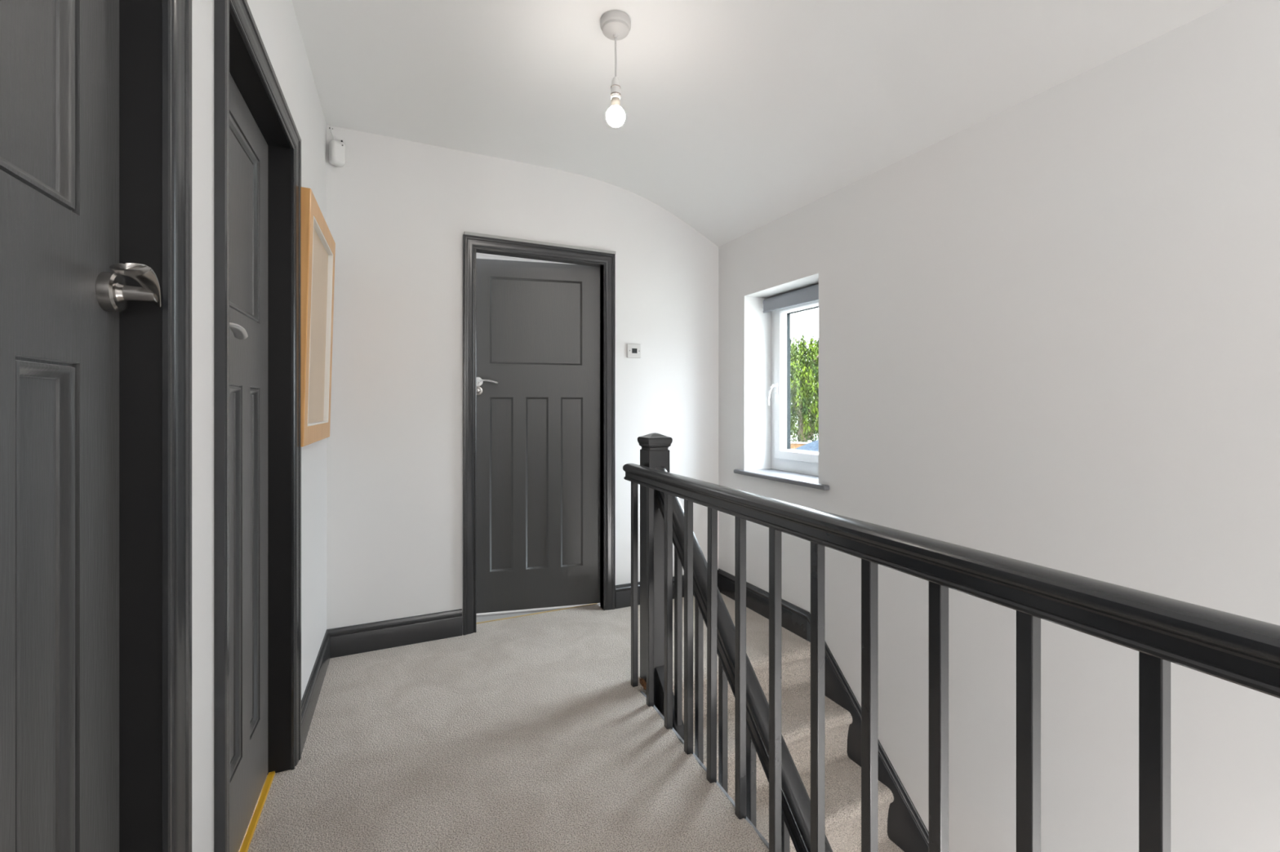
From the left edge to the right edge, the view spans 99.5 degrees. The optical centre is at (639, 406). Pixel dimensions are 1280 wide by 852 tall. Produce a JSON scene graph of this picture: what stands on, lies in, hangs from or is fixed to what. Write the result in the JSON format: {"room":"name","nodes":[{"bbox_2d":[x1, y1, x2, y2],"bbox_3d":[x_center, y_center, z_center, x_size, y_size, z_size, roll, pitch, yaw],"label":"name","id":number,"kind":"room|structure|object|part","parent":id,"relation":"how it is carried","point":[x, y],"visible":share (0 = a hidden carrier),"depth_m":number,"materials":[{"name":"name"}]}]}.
{"room":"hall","nodes":[
{"label":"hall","id":0,"kind":"room"},
{"bbox_2d":[191,0,326,851],"bbox_3d":[-0.486,-0.025,0.115,0.130,2.870,5.450,0,0,-23],"label":"wall","id":1,"kind":"structure","parent":0,"point":[276,21],"depth_m":1.00,"materials":[{"name":"paint"}]},
{"bbox_2d":[0,0,191,851],"bbox_3d":[-0.619,0.137,0.453,0.144,2.047,0.865,0,0,-23],"label":"door","id":2,"kind":"structure","parent":1,"relation":"in","point":[95,95],"depth_m":0.72,"materials":[{"name":"grey paint"}]},
{"bbox_3d":[-0.721,-0.161,0.768,0.058,0.055,0.055,0,0,-23],"label":"lever handle","id":3,"kind":"part","parent":2,"relation":"part of","materials":[{"name":"silver metal"}]},
{"bbox_3d":[-0.688,-0.168,0.741,0.041,0.045,0.105,0,0,-23],"label":"lever","id":4,"kind":"part","parent":2,"relation":"part of","materials":[{"name":"silver metal"}]},
{"bbox_3d":[-0.628,0.166,0.449,0.125,1.988,0.747,0,0,-23],"label":"frame","id":5,"kind":"part","parent":2,"relation":"part of","materials":[{"name":"grey paint"}]},
{"bbox_3d":[-0.562,0.137,0.478,0.019,2.047,0.865,0,0,-23],"label":"architrave","id":6,"kind":"part","parent":2,"relation":"part of","materials":[{"name":"grey paint"}]},
{"bbox_2d":[213,0,301,851],"bbox_3d":[-1.024,0.139,1.388,0.144,2.051,0.822,0,0,-23],"label":"door","id":7,"kind":"structure","parent":1,"relation":"in","point":[257,140],"depth_m":1.50,"materials":[{"name":"grey paint"}]},
{"bbox_3d":[-0.903,-0.171,1.206,0.031,0.025,0.153,0,0,-23],"label":"lever","id":8,"kind":"part","parent":7,"relation":"part of","materials":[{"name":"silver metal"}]},
{"bbox_3d":[-1.033,0.166,1.384,0.125,1.988,0.704,0,0,-23],"label":"frame","id":9,"kind":"part","parent":7,"relation":"part of","materials":[{"name":"grey paint"}]},
{"bbox_2d":[301,630,330,755],"bbox_3d":[-1.286,1.095,2.149,0.017,0.130,0.781,0,0,-23],"label":"baseboard","id":10,"kind":"structure","parent":1,"relation":"attached to","point":[313,690],"depth_m":2.08,"materials":[{"name":"grey paint"}]},
{"bbox_2d":[301,186,335,447],"bbox_3d":[-1.244,-0.297,2.088,0.032,0.858,0.655,1,-1,-23],"label":"picture frame","id":11,"kind":"object","parent":1,"relation":"attached to","point":[317,243],"visible":0.91,"depth_m":2.04,"materials":[{"name":"brown wood"}]},
{"bbox_3d":[-1.252,-0.297,2.084,0.013,0.838,0.635,2,-1,-23],"label":"picture panel","id":12,"kind":"part","parent":11,"relation":"part of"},
{"bbox_2d":[326,124,718,635],"bbox_3d":[-0.454,-0.025,3.007,2.750,2.870,0.060,0,0,-25],"label":"wall","id":13,"kind":"structure","parent":0,"point":[399,211],"depth_m":2.71,"materials":[{"name":"paint"}]},
{"bbox_2d":[328,124,346,166],"bbox_3d":[-1.392,-1.206,2.493,0.058,0.178,0.062,0,0,41],"label":"sensor","id":14,"kind":"object","parent":13,"relation":"attached to","point":[337,149],"visible":1,"depth_m":2.48,"materials":[{"name":"white plastic"}]},
{"bbox_2d":[326,608,462,658],"bbox_3d":[-1.175,1.095,2.624,0.599,0.130,0.017,0,0,-25],"label":"baseboard","id":15,"kind":"structure","parent":13,"relation":"attached to","point":[386,634],"depth_m":2.61,"materials":[{"name":"grey paint"}]},
{"bbox_2d":[462,231,615,635],"bbox_3d":[-0.576,0.137,3.049,0.839,2.058,0.277,0,0,-25],"label":"door","id":16,"kind":"structure","parent":13,"relation":"in","point":[531,339],"depth_m":3.07,"materials":[{"name":"grey paint"}]},
{"bbox_3d":[-0.889,-0.138,2.969,0.052,0.052,0.048,0,0,-13],"label":"lever handle","id":17,"kind":"part","parent":16,"relation":"part of","materials":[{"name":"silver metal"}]},
{"bbox_3d":[-0.833,-0.138,2.958,0.116,0.024,0.029,0,0,-14],"label":"lever","id":18,"kind":"part","parent":16,"relation":"part of","materials":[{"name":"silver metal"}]},
{"bbox_2d":[626,343,640,358],"bbox_3d":[-0.036,-0.327,3.165,0.086,0.082,0.013,0,0,-25],"label":"light switch","id":19,"kind":"object","parent":13,"relation":"attached to","point":[633,350],"visible":1,"depth_m":3.16,"materials":[{"name":"white plastic"}]},
{"bbox_2d":[615,569,718,608],"bbox_3d":[0.180,1.095,3.265,0.712,0.130,0.017,0,0,-25],"label":"baseboard","id":20,"kind":"structure","parent":13,"relation":"attached to","point":[623,592],"depth_m":3.13,"materials":[{"name":"grey paint"}]},
{"bbox_2d":[238,592,810,851],"bbox_3d":[0.124,1.270,1.469,2.720,0.220,6.950,0,0,-25],"label":"floor","id":21,"kind":"structure","parent":0,"point":[532,733],"depth_m":1.80,"materials":[{"name":"beige carpet"}]},
{"bbox_2d":[622,463,1279,851],"bbox_3d":[0.687,0.703,0.599,0.068,0.926,3.701,0,0,-23],"label":"balustrade","id":22,"kind":"object","parent":21,"relation":"on","point":[1241,651],"visible":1,"depth_m":1.03,"materials":[{"name":"grey paint"}]},
{"bbox_3d":[0.687,0.274,0.599,0.068,0.067,3.701,0,0,-23],"label":"handrail","id":23,"kind":"part","parent":22,"relation":"part of","materials":[{"name":"grey paint"}]},
{"bbox_3d":[0.835,1.286,0.289,0.165,0.228,4.208,0,0,-25],"label":"trim","id":24,"kind":"structure","parent":21,"relation":"attached to","visible":0},
{"bbox_2d":[640,691,768,849],"bbox_3d":[0.559,1.168,0.928,0.010,0.009,2.802,0,0,-23],"label":"trim","id":25,"kind":"structure","parent":24,"relation":"on","point":[764,841],"depth_m":1.66,"materials":[{"name":"black wood"}]},
{"bbox_2d":[475,252,573,264],"bbox_3d":[-0.988,-0.090,3.843,2.700,2.700,1.907,0,0,-25],"label":"wall","id":26,"kind":"structure","parent":0,"point":[478,255],"depth_m":4.70,"materials":[{"name":"paint"}]},
{"bbox_2d":[291,0,1234,246],"bbox_3d":[0.478,-1.255,0.604,2.620,0.570,5.183,0,0,-25],"label":"ceiling","id":27,"kind":"structure","parent":0,"point":[741,116],"depth_m":2.03,"materials":[{"name":"paint"}]},
{"bbox_2d":[600,9,631,127],"bbox_3d":[-0.082,-1.127,1.831,0.103,0.357,0.103,0,0,-25],"label":"pendant lamp","id":28,"kind":"object","parent":27,"relation":"hanging from","point":[615,24],"visible":1,"depth_m":1.81,"materials":[{"name":"grey plastic"}]},
{"bbox_3d":[-0.082,-1.026,1.831,0.038,0.034,0.038,0,0,-25],"label":"bulb","id":29,"kind":"part","parent":28,"relation":"part of","materials":[{"name":"beige plastic"}]},
{"bbox_3d":[-0.082,-0.980,1.831,0.065,0.061,0.065,0,0,-25],"label":"bulb glass","id":30,"kind":"part","parent":28,"relation":"part of","materials":[{"name":"white glass"}]},
{"bbox_2d":[718,0,1279,851],"bbox_3d":[1.714,1.300,1.188,0.286,5.520,5.283,0,0,-25],"label":"wall","id":31,"kind":"structure","parent":0,"point":[1049,326],"depth_m":1.70,"materials":[{"name":"paint"}]},
{"bbox_2d":[733,468,829,490],"bbox_3d":[0.820,0.384,2.940,0.235,0.024,0.745,0,0,-25],"label":"windowsill","id":32,"kind":"structure","parent":31,"relation":"attached to","point":[790,477],"depth_m":2.90,"materials":[{"name":"grey paint"}]},
{"bbox_2d":[767,299,818,475],"bbox_3d":[0.911,-0.139,2.990,0.132,1.027,0.599,0,0,-25],"label":"window","id":33,"kind":"structure","parent":31,"relation":"in","point":[784,458],"depth_m":3.18,"materials":[{"name":"white plastic"}]},
{"bbox_3d":[0.778,-0.071,3.180,0.056,0.122,0.020,0,0,-14],"label":"lever","id":34,"kind":"part","parent":33,"relation":"part of","materials":[{"name":"white plastic"}]},
{"bbox_3d":[0.805,-0.110,3.190,0.008,0.060,0.022,0,0,-25],"label":"handle","id":35,"kind":"part","parent":33,"relation":"part of","materials":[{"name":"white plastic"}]},
{"bbox_2d":[761,284,818,313],"bbox_3d":[0.878,-0.604,2.974,0.059,0.092,0.589,0,0,-25],"label":"roller blind","id":36,"kind":"object","parent":33,"relation":"attached to","point":[808,294],"visible":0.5,"depth_m":3.00,"materials":[{"name":"grey fabric"}]},
{"bbox_3d":[0.961,-0.150,3.014,0.022,0.906,0.503,0,0,-25],"label":"frame","id":37,"kind":"part","parent":33,"relation":"part of","materials":[{"name":"white"}]},
{"bbox_2d":[717,568,928,851],"bbox_3d":[1.248,2.594,1.819,0.017,3.143,3.543,0,0,-25],"label":"baseboard","id":38,"kind":"structure","parent":31,"relation":"attached to","point":[906,828],"depth_m":2.43,"materials":[{"name":"grey paint"}]},
{"label":"outside","id":39,"kind":"structure","parent":0,"visible":0},
{"bbox_3d":[24.268,4.160,33.597,67.400,0.200,100.000,0,0,-25],"label":"ground","id":40,"kind":"structure","parent":39,"visible":0},
{"bbox_2d":[790,440,812,448],"bbox_3d":[4.793,2.505,15.286,3.900,3.111,0.101,0,0,28],"label":"fence","id":41,"kind":"object","parent":40,"relation":"on","point":[793,445],"visible":0.06,"depth_m":15.43,"materials":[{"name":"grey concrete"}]},
{"bbox_3d":[4.375,2.505,15.515,0.836,2.911,0.030,0,0,28],"label":"fence panel","id":42,"kind":"part","parent":41,"relation":"part of","materials":[{"name":"orange wood"}]},
{"bbox_3d":[4.375,1.024,15.512,0.850,0.050,0.060,0,0,28],"label":"capping rail","id":43,"kind":"part","parent":41,"relation":"part of","materials":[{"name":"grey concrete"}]},
{"bbox_2d":[790,333,818,442],"bbox_3d":[5.710,0.790,19.011,6.206,6.755,5.962,0,0,-25],"label":"willow tree","id":44,"kind":"object","parent":40,"relation":"on","point":[802,393],"visible":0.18,"depth_m":17.27,"materials":[{"name":"green plant"}]},
{"bbox_2d":[795,439,818,451],"bbox_3d":[2.799,2.238,6.900,1.943,3.644,2.200,0,0,0],"label":"outbuilding","id":45,"kind":"structure","parent":40,"relation":"on","point":[814,446],"depth_m":7.73,"materials":[{"name":"fabric"}]},
{"bbox_3d":[0.577,3.950,0.651,2.800,0.320,5.083,0,0,-25],"label":"floor","id":46,"kind":"structure","parent":0,"visible":0},
{"bbox_2d":[672,644,903,851],"bbox_3d":[1.030,2.574,1.284,0.834,2.832,2.682,0,0,-25],"label":"staircase","id":47,"kind":"structure","parent":46,"relation":"on","point":[842,775],"depth_m":2.32,"materials":[{"name":"beige carpet"}]},
{"bbox_2d":[637,432,832,851],"bbox_3d":[0.611,2.026,1.124,0.131,3.830,2.711,0,0,-25],"label":"balustrade","id":48,"kind":"object","parent":47,"relation":"on","point":[655,453],"visible":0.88,"depth_m":1.97,"materials":[{"name":"grey paint"}]},
{"bbox_3d":[0.063,0.821,2.304,0.097,1.278,0.094,0,0,-25],"label":"newel post","id":49,"kind":"part","parent":48,"relation":"part of","materials":[{"name":"grey paint"}]}
]}

